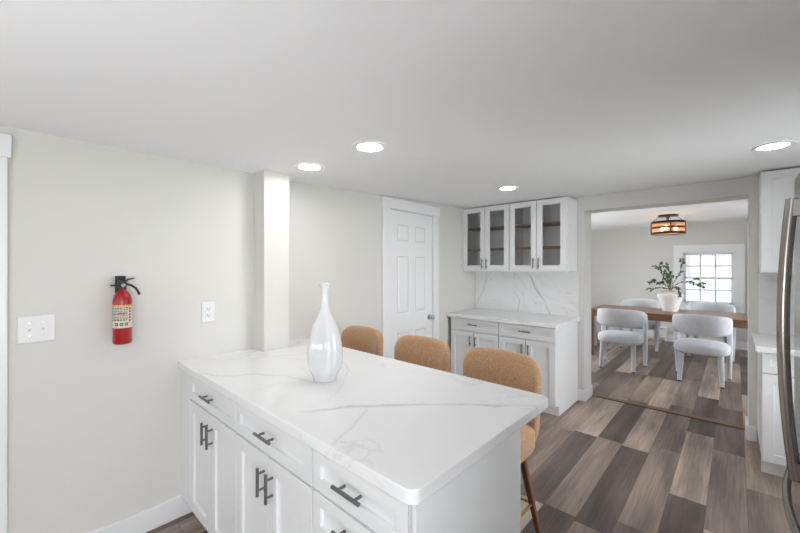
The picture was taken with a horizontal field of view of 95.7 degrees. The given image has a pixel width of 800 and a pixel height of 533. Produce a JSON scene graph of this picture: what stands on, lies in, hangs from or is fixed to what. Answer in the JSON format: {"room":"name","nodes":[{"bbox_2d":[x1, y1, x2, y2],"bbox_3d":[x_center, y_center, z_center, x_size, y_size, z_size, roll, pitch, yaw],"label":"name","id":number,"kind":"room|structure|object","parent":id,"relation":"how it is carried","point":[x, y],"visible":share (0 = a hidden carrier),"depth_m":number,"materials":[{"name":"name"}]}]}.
{"room":"kitchen","nodes":[
{"label":"kitchen","id":0,"kind":"room"},
{"bbox_2d":[0,125,253,532],"bbox_3d":[-3.350,0.345,0.028,0.150,2.250,6.790,0,0,43],"label":"wall","id":1,"kind":"structure","parent":0,"point":[94,423],"depth_m":1.88,"materials":[{"name":"white paint"}]},
{"bbox_2d":[0,133,10,532],"bbox_3d":[-2.095,0.442,1.241,0.103,2.057,1.040,0,0,43],"label":"door frame","id":2,"kind":"structure","parent":1,"relation":"in","point":[5,140],"depth_m":1.60,"materials":[{"name":"white paint"}]},
{"bbox_2d":[17,314,54,343],"bbox_3d":[-1.697,0.292,1.691,0.018,0.124,0.126,0,0,43],"label":"light switch","id":3,"kind":"object","parent":1,"relation":"attached to","point":[30,329],"visible":1,"depth_m":1.69,"materials":[{"name":"white plastic"}]},
{"bbox_2d":[110,276,140,344],"bbox_3d":[-1.445,0.226,1.894,0.115,0.352,0.100,0,0,-3],"label":"fire extinguisher","id":4,"kind":"object","parent":1,"relation":"attached to","point":[122,299],"visible":1,"depth_m":1.86,"materials":[{"name":"red metal"}]},
{"bbox_2d":[112,307,127,325],"bbox_3d":[-1.437,0.257,1.855,0.068,0.094,0.018,0,0,-18],"label":"print","id":5,"kind":"object","parent":4,"relation":"attached to","point":[119,314],"depth_m":1.85,"materials":[{"name":"grey paper"}]},
{"bbox_2d":[88,495,191,532],"bbox_3d":[-1.499,1.407,1.905,0.018,0.125,0.760,0,0,43],"label":"baseboard","id":6,"kind":"structure","parent":1,"relation":"attached to","point":[148,519],"depth_m":2.01,"materials":[{"name":"white paint"}]},
{"bbox_2d":[181,370,191,505],"bbox_3d":[-1.231,0.973,2.093,0.153,0.754,0.020,0,0,43],"label":"filler panel","id":7,"kind":"object","parent":1,"relation":"attached to","point":[185,378],"visible":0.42,"depth_m":2.08,"materials":[{"name":"white paint"}]},
{"bbox_2d":[202,302,214,322],"bbox_3d":[-1.189,0.283,2.246,0.010,0.124,0.076,0,0,43],"label":"power outlet","id":8,"kind":"object","parent":1,"relation":"attached to","point":[208,308],"visible":1,"depth_m":2.24,"materials":[{"name":"white plastic"}]},
{"bbox_2d":[205,306,211,317],"bbox_3d":[-1.187,0.283,2.244,0.004,0.072,0.036,0,0,43],"label":"socket","id":9,"kind":"object","parent":8,"relation":"attached to","point":[208,309],"depth_m":2.24,"materials":[{"name":"grey plastic"}]},
{"bbox_2d":[254,170,288,351],"bbox_3d":[-0.897,0.370,2.501,0.191,2.200,0.184,0,0,43],"label":"wall column","id":10,"kind":"structure","parent":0,"point":[271,188],"depth_m":2.42,"materials":[{"name":"white paint"}]},
{"bbox_2d":[289,181,474,372],"bbox_3d":[-0.039,0.320,3.716,0.200,2.300,3.122,0,0,43],"label":"wall","id":11,"kind":"structure","parent":0,"point":[335,235],"depth_m":3.17,"materials":[{"name":"white paint"}]},
{"bbox_2d":[381,196,439,358],"bbox_3d":[0.143,0.399,3.816,0.103,2.142,0.959,0,0,41],"label":"door","id":12,"kind":"structure","parent":11,"relation":"in","point":[427,268],"depth_m":3.79,"materials":[{"name":"white paint"}]},
{"bbox_2d":[0,0,799,208],"bbox_3d":[-1.097,-0.757,0.034,3.850,0.254,9.960,0,0,43],"label":"ceiling","id":13,"kind":"structure","parent":0,"point":[467,100],"depth_m":1.29,"materials":[{"name":"white paint"}]},
{"bbox_2d":[294,163,323,171],"bbox_3d":[-0.579,-0.635,2.311,0.188,0.012,0.188,0,0,43],"label":"recessed light","id":14,"kind":"object","parent":13,"relation":"in","point":[311,167],"visible":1,"depth_m":2.31,"materials":[{"name":"white paint"}]},
{"bbox_2d":[299,165,318,169],"bbox_3d":[-0.579,-0.634,2.311,0.127,0.003,0.127,0,0,43],"label":"diffuser","id":15,"kind":"object","parent":14,"relation":"attached to","point":[301,167],"depth_m":2.31,"materials":[{"name":"white"}]},
{"bbox_2d":[352,141,386,152],"bbox_3d":[-0.162,-0.635,1.925,0.188,0.012,0.188,0,0,43],"label":"recessed light","id":16,"kind":"object","parent":13,"relation":"in","point":[363,146],"visible":1,"depth_m":1.92,"materials":[{"name":"white paint"}]},
{"bbox_2d":[358,144,381,150],"bbox_3d":[-0.162,-0.634,1.925,0.127,0.003,0.127,0,0,43],"label":"diffuser","id":17,"kind":"object","parent":16,"relation":"attached to","point":[361,147],"depth_m":1.92,"materials":[{"name":"white"}]},
{"bbox_2d":[497,186,518,190],"bbox_3d":[0.967,-0.703,3.247,0.188,0.012,0.188,0,0,43],"label":"recessed light","id":18,"kind":"object","parent":13,"relation":"in","point":[504,188],"visible":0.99,"depth_m":3.25,"materials":[{"name":"white paint"}]},
{"bbox_2d":[500,187,514,189],"bbox_3d":[0.967,-0.702,3.247,0.127,0.003,0.127,0,0,43],"label":"diffuser","id":19,"kind":"object","parent":18,"relation":"attached to","point":[501,188],"depth_m":3.25,"materials":[{"name":"white"}]},
{"bbox_2d":[751,141,796,151],"bbox_3d":[2.178,-0.702,2.113,0.188,0.012,0.188,0,0,43],"label":"recessed light","id":20,"kind":"object","parent":13,"relation":"in","point":[772,146],"visible":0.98,"depth_m":2.11,"materials":[{"name":"white paint"}]},
{"bbox_2d":[758,143,788,149],"bbox_3d":[2.178,-0.702,2.113,0.127,0.003,0.127,0,0,43],"label":"diffuser","id":21,"kind":"object","parent":20,"relation":"attached to","point":[776,146],"depth_m":2.11,"materials":[{"name":"white"}]},
{"bbox_2d":[146,333,793,532],"bbox_3d":[0.348,1.520,1.926,5.100,0.100,14.700,0,0,43],"label":"floor","id":22,"kind":"structure","parent":0,"point":[601,465],"depth_m":2.79,"materials":[{"name":"wood"}]},
{"bbox_2d":[190,376,237,532],"bbox_3d":[-0.766,1.033,2.035,0.607,0.874,0.636,0,0,43],"label":"base cabinet","id":23,"kind":"object","parent":22,"relation":"on","point":[213,432],"visible":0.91,"depth_m":1.80,"materials":[{"name":"white paint"}]},
{"bbox_2d":[236,403,314,532],"bbox_3d":[-0.322,1.033,1.624,0.601,0.874,0.636,0,0,43],"label":"base cabinet","id":24,"kind":"object","parent":22,"relation":"on","point":[274,469],"visible":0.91,"depth_m":1.40,"materials":[{"name":"white paint"}]},
{"bbox_2d":[178,338,547,504],"bbox_3d":[-0.353,0.576,1.856,1.884,0.040,0.900,0,0,43],"label":"countertop","id":25,"kind":"structure","parent":24,"relation":"on","point":[405,429],"depth_m":1.43,"materials":[{"name":"white stone"}]},
{"bbox_2d":[307,283,342,382],"bbox_3d":[-0.370,0.320,1.784,0.174,0.472,0.173,0,0,-22],"label":"vase","id":26,"kind":"object","parent":25,"relation":"on","point":[324,347],"visible":1,"depth_m":1.73,"materials":[{"name":"white ceramic"}]},
{"bbox_2d":[313,449,408,532],"bbox_3d":[0.057,1.033,1.273,0.430,0.874,0.636,0,0,43],"label":"base cabinet","id":27,"kind":"object","parent":22,"relation":"on","point":[343,501],"visible":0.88,"depth_m":1.08,"materials":[{"name":"white paint"}]},
{"bbox_2d":[341,326,382,355],"bbox_3d":[-0.425,0.979,2.762,0.489,0.983,0.506,0,0,43],"label":"counter stool","id":28,"kind":"object","parent":22,"relation":"on","point":[360,338],"visible":0.25,"depth_m":2.90,"materials":[{"name":"brown fabric"}]},
{"bbox_2d":[394,335,450,372],"bbox_3d":[0.026,0.979,2.345,0.489,0.983,0.506,0,0,43],"label":"counter stool","id":29,"kind":"object","parent":22,"relation":"on","point":[429,352],"visible":0.28,"depth_m":2.48,"materials":[{"name":"brown fabric"}]},
{"bbox_2d":[409,428,520,532],"bbox_3d":[0.236,1.032,1.133,0.022,0.873,0.603,0,0,43],"label":"end panel","id":30,"kind":"object","parent":22,"relation":"on","point":[485,497],"visible":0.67,"depth_m":1.14,"materials":[{"name":"white paint"}]},
{"bbox_2d":[451,317,498,375],"bbox_3d":[1.049,1.033,4.342,0.618,0.874,0.711,0,0,43],"label":"base cabinet","id":31,"kind":"object","parent":22,"relation":"on","point":[466,334],"visible":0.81,"depth_m":4.16,"materials":[{"name":"white paint"}]},
{"bbox_2d":[463,347,541,532],"bbox_3d":[0.449,0.979,1.946,0.489,0.983,0.506,0,0,43],"label":"counter stool","id":32,"kind":"object","parent":22,"relation":"on","point":[516,370],"visible":0.42,"depth_m":2.00,"materials":[{"name":"brown fabric"}]},
{"bbox_2d":[499,322,577,415],"bbox_3d":[1.498,1.033,3.927,0.600,0.874,0.711,0,0,43],"label":"base cabinet","id":33,"kind":"object","parent":22,"relation":"on","point":[555,351],"visible":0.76,"depth_m":3.65,"materials":[{"name":"white paint"}]},
{"bbox_2d":[447,308,579,328],"bbox_3d":[1.258,0.576,4.156,1.309,0.040,0.710,0,0,43],"label":"countertop","id":34,"kind":"structure","parent":33,"relation":"on","point":[511,317],"depth_m":3.95,"materials":[{"name":"white stone"}]},
{"bbox_2d":[591,304,596,346],"bbox_3d":[3.226,1.036,6.634,0.557,0.867,0.608,0,0,43],"label":"dining chair","id":35,"kind":"object","parent":22,"relation":"on","point":[592,305],"visible":0.04,"depth_m":6.64,"materials":[{"name":"white fabric"}]},
{"bbox_2d":[597,308,647,372],"bbox_3d":[3.240,1.036,5.319,0.608,0.867,0.557,0,0,43],"label":"dining chair","id":36,"kind":"object","parent":22,"relation":"on","point":[618,318],"visible":1,"depth_m":5.14,"materials":[{"name":"white fabric"}]},
{"bbox_2d":[619,299,660,351],"bbox_3d":[4.382,1.036,6.580,0.608,0.867,0.557,0,0,43],"label":"dining chair","id":37,"kind":"object","parent":22,"relation":"on","point":[652,325],"visible":0.43,"depth_m":6.57,"materials":[{"name":"white fabric"}]},
{"bbox_2d":[591,304,747,354],"bbox_3d":[4.342,1.090,5.628,2.365,0.760,0.960,0,0,43],"label":"dining table","id":38,"kind":"object","parent":22,"relation":"on","point":[740,320],"visible":0.32,"depth_m":5.59,"materials":[{"name":"brown wood"}]},
{"bbox_2d":[657,290,683,311],"bbox_3d":[4.293,0.541,5.755,0.338,0.339,0.338,0,0,43],"label":"flower vase","id":39,"kind":"object","parent":38,"relation":"on","point":[669,301],"visible":0.94,"depth_m":5.66,"materials":[{"name":"white ceramic"}]},
{"bbox_2d":[646,287,667,291],"bbox_3d":[4.135,0.465,5.794,0.327,0.290,0.096,0,0,28],"label":"leafy branch","id":40,"kind":"object","parent":39,"relation":"in","point":[651,289],"visible":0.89,"depth_m":5.81,"materials":[{"name":"green plant"}]},
{"bbox_2d":[648,279,669,288],"bbox_3d":[4.193,0.403,5.898,0.134,0.415,0.355,0,0,-22],"label":"leafy branch","id":41,"kind":"object","parent":39,"relation":"in","point":[652,280],"visible":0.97,"depth_m":5.87,"materials":[{"name":"green plant"}]},
{"bbox_2d":[652,261,669,289],"bbox_3d":[4.200,0.262,5.829,0.247,0.696,0.140,0,0,43],"label":"leafy branch","id":42,"kind":"object","parent":39,"relation":"in","point":[659,267],"visible":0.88,"depth_m":5.82,"materials":[{"name":"green plant"}]},
{"bbox_2d":[662,272,672,286],"bbox_3d":[4.212,0.351,5.711,0.128,0.518,0.160,0,0,22],"label":"leafy branch","id":43,"kind":"object","parent":39,"relation":"in","point":[667,275],"visible":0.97,"depth_m":5.70,"materials":[{"name":"green plant"}]},
{"bbox_2d":[662,263,673,288],"bbox_3d":[4.327,0.265,5.842,0.150,0.690,0.144,0,0,-28],"label":"leafy branch","id":44,"kind":"object","parent":39,"relation":"in","point":[665,266],"visible":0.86,"depth_m":5.81,"materials":[{"name":"green plant"}]},
{"bbox_2d":[671,286,681,297],"bbox_3d":[4.297,0.458,5.658,0.085,0.305,0.196,0,0,-20],"label":"leafy branch","id":45,"kind":"object","parent":39,"relation":"in","point":[676,287],"visible":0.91,"depth_m":5.61,"materials":[{"name":"green plant"}]},
{"bbox_2d":[671,258,684,288],"bbox_3d":[4.383,0.234,5.697,0.101,0.752,0.204,0,0,-32],"label":"leafy branch","id":46,"kind":"object","parent":39,"relation":"in","point":[682,259],"visible":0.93,"depth_m":5.67,"materials":[{"name":"green plant"}]},
{"bbox_2d":[672,278,705,288],"bbox_3d":[4.447,0.388,5.599,0.447,0.444,0.145,0,0,43],"label":"leafy branch","id":47,"kind":"object","parent":39,"relation":"in","point":[696,279],"visible":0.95,"depth_m":5.53,"materials":[{"name":"green plant"}]},
{"bbox_2d":[672,314,732,388],"bbox_3d":[3.905,1.036,4.690,0.608,0.867,0.557,0,0,43],"label":"dining chair","id":48,"kind":"object","parent":22,"relation":"on","point":[690,324],"visible":1,"depth_m":4.52,"materials":[{"name":"white fabric"}]},
{"bbox_2d":[686,302,735,361],"bbox_3d":[5.087,1.036,5.928,0.608,0.867,0.557,0,0,43],"label":"dining chair","id":49,"kind":"object","parent":22,"relation":"on","point":[700,306],"visible":0.23,"depth_m":6.00,"materials":[{"name":"white fabric"}]},
{"bbox_2d":[757,352,793,476],"bbox_3d":[2.969,1.033,2.565,0.600,0.874,0.711,0,0,43],"label":"base cabinet","id":50,"kind":"object","parent":22,"relation":"on","point":[769,425],"visible":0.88,"depth_m":2.51,"materials":[{"name":"white paint"}]},
{"bbox_2d":[751,332,793,355],"bbox_3d":[3.025,0.576,2.515,0.820,0.040,0.720,0,0,43],"label":"countertop","id":51,"kind":"structure","parent":50,"relation":"on","point":[764,343],"depth_m":2.61,"materials":[{"name":"white stone"}]},
{"bbox_2d":[776,172,799,532],"bbox_3d":[1.283,0.588,0.686,0.823,1.765,0.780,0,0,43],"label":"refrigerator","id":52,"kind":"object","parent":22,"relation":"on","point":[790,233],"visible":1,"depth_m":0.75,"materials":[{"name":"grey metal"}]},
{"bbox_2d":[573,175,759,441],"bbox_3d":[2.176,0.290,3.976,4.900,2.360,0.268,0,0,43],"label":"wall","id":53,"kind":"structure","parent":0,"point":[741,188],"depth_m":3.46,"materials":[{"name":"white paint"}]},
{"bbox_2d":[463,204,509,271],"bbox_3d":[1.131,-0.334,4.508,0.625,0.792,0.366,0,0,43],"label":"upper cabinet","id":54,"kind":"object","parent":53,"relation":"attached to","point":[486,230],"visible":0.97,"depth_m":4.57,"materials":[{"name":"white wood"}]},
{"bbox_2d":[468,226,503,231],"bbox_3d":[1.158,-0.474,4.537,0.587,0.018,0.272,0,0,43],"label":"shelf","id":55,"kind":"object","parent":54,"relation":"attached to","point":[496,228],"depth_m":4.57,"materials":[{"name":"brown wood"}]},
{"bbox_2d":[468,248,503,250],"bbox_3d":[1.158,-0.214,4.537,0.587,0.018,0.272,0,0,43],"label":"shelf","id":56,"kind":"object","parent":54,"relation":"attached to","point":[469,249],"depth_m":4.59,"materials":[{"name":"brown wood"}]},
{"bbox_2d":[475,271,577,316],"bbox_3d":[1.487,0.303,4.420,1.286,0.504,0.016,0,0,43],"label":"backsplash","id":57,"kind":"structure","parent":53,"relation":"attached to","point":[551,293],"depth_m":4.35,"materials":[{"name":"white stone"}]},
{"bbox_2d":[510,196,576,271],"bbox_3d":[1.597,-0.334,4.077,0.636,0.792,0.366,0,0,43],"label":"upper cabinet","id":58,"kind":"object","parent":53,"relation":"attached to","point":[543,233],"visible":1,"depth_m":4.00,"materials":[{"name":"white wood"}]},
{"bbox_2d":[515,221,559,227],"bbox_3d":[1.622,-0.474,4.107,0.594,0.018,0.272,0,0,43],"label":"shelf","id":59,"kind":"object","parent":58,"relation":"attached to","point":[556,224],"depth_m":4.12,"materials":[{"name":"brown wood"}]},
{"bbox_2d":[515,246,559,249],"bbox_3d":[1.622,-0.214,4.107,0.594,0.018,0.272,0,0,43],"label":"shelf","id":60,"kind":"object","parent":58,"relation":"attached to","point":[516,247],"depth_m":4.12,"materials":[{"name":"brown wood"}]},
{"bbox_2d":[578,385,592,401],"bbox_3d":[2.078,1.410,4.056,0.076,0.120,0.284,0,0,43],"label":"baseboard","id":61,"kind":"structure","parent":53,"relation":"attached to","point":[583,395],"depth_m":3.97,"materials":[{"name":"white paint"}]},
{"bbox_2d":[745,416,756,441],"bbox_3d":[3.055,1.410,3.152,0.067,0.120,0.284,0,0,43],"label":"baseboard","id":62,"kind":"structure","parent":53,"relation":"attached to","point":[751,432],"depth_m":3.05,"materials":[{"name":"white paint"}]},
{"bbox_2d":[758,273,793,335],"bbox_3d":[3.280,0.303,2.761,0.780,0.504,0.016,0,0,43],"label":"backsplash","id":63,"kind":"structure","parent":53,"relation":"attached to","point":[767,282],"depth_m":2.98,"materials":[{"name":"white stone"}]},
{"bbox_2d":[759,167,799,272],"bbox_3d":[3.154,-0.340,2.636,0.760,0.780,0.366,0,0,43],"label":"upper cabinet","id":64,"kind":"object","parent":53,"relation":"attached to","point":[776,186],"visible":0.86,"depth_m":2.75,"materials":[{"name":"white paint"}]},
{"bbox_2d":[592,393,744,429],"bbox_3d":[2.666,1.464,3.708,1.260,0.012,0.085,0,0,43],"label":"trim","id":65,"kind":"structure","parent":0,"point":[733,425],"depth_m":3.62,"materials":[{"name":"brown wood"}]},
{"bbox_2d":[591,221,747,341],"bbox_3d":[5.207,0.290,7.273,4.630,2.360,0.150,0,0,43],"label":"wall","id":66,"kind":"structure","parent":0,"point":[622,260],"depth_m":7.39,"materials":[{"name":"white paint"}]},
{"bbox_2d":[596,321,666,341],"bbox_3d":[4.345,1.334,7.920,2.425,0.272,0.073,0,0,43],"label":"baseboard heater","id":67,"kind":"object","parent":66,"relation":"attached to","point":[662,330],"visible":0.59,"depth_m":7.27,"materials":[{"name":"white metal"}]},
{"bbox_2d":[668,334,747,349],"bbox_3d":[6.054,1.400,6.377,2.170,0.140,0.016,0,0,43],"label":"baseboard","id":68,"kind":"structure","parent":66,"relation":"attached to","point":[738,345],"depth_m":6.49,"materials":[{"name":"white paint"}]},
{"bbox_2d":[674,243,744,312],"bbox_3d":[5.731,0.208,6.741,1.010,1.227,0.180,0,0,43],"label":"window","id":69,"kind":"structure","parent":66,"relation":"in","point":[737,251],"depth_m":6.63,"materials":[{"name":"white paint"}]},
{"bbox_2d":[591,199,747,230],"bbox_3d":[3.741,-0.865,5.667,5.000,0.130,4.600,0,0,43],"label":"ceiling","id":70,"kind":"structure","parent":0,"point":[735,210],"depth_m":5.68,"materials":[{"name":"white paint"}]},
{"bbox_2d":[651,214,685,234],"bbox_3d":[4.160,-0.650,5.619,0.436,0.300,0.436,0,0,43],"label":"ceiling lamp","id":71,"kind":"object","parent":70,"relation":"attached to","point":[682,226],"visible":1,"depth_m":5.56,"materials":[{"name":"black metal"}]},
{"bbox_2d":[653,233,682,234],"bbox_3d":[4.160,-0.509,5.619,0.412,0.007,0.412,0,0,43],"label":"diffuser","id":72,"kind":"object","parent":71,"relation":"attached to","point":[653,233],"depth_m":5.61,"materials":[{"name":"white glass"}]},
{"label":"outside","id":73,"kind":"structure","parent":0,"visible":0},
{"bbox_2d":[686,279,730,302],"bbox_3d":[31.857,2.020,37.962,120.000,0.100,81.000,0,0,43],"label":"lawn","id":74,"kind":"structure","parent":73,"point":[721,284],"depth_m":28.52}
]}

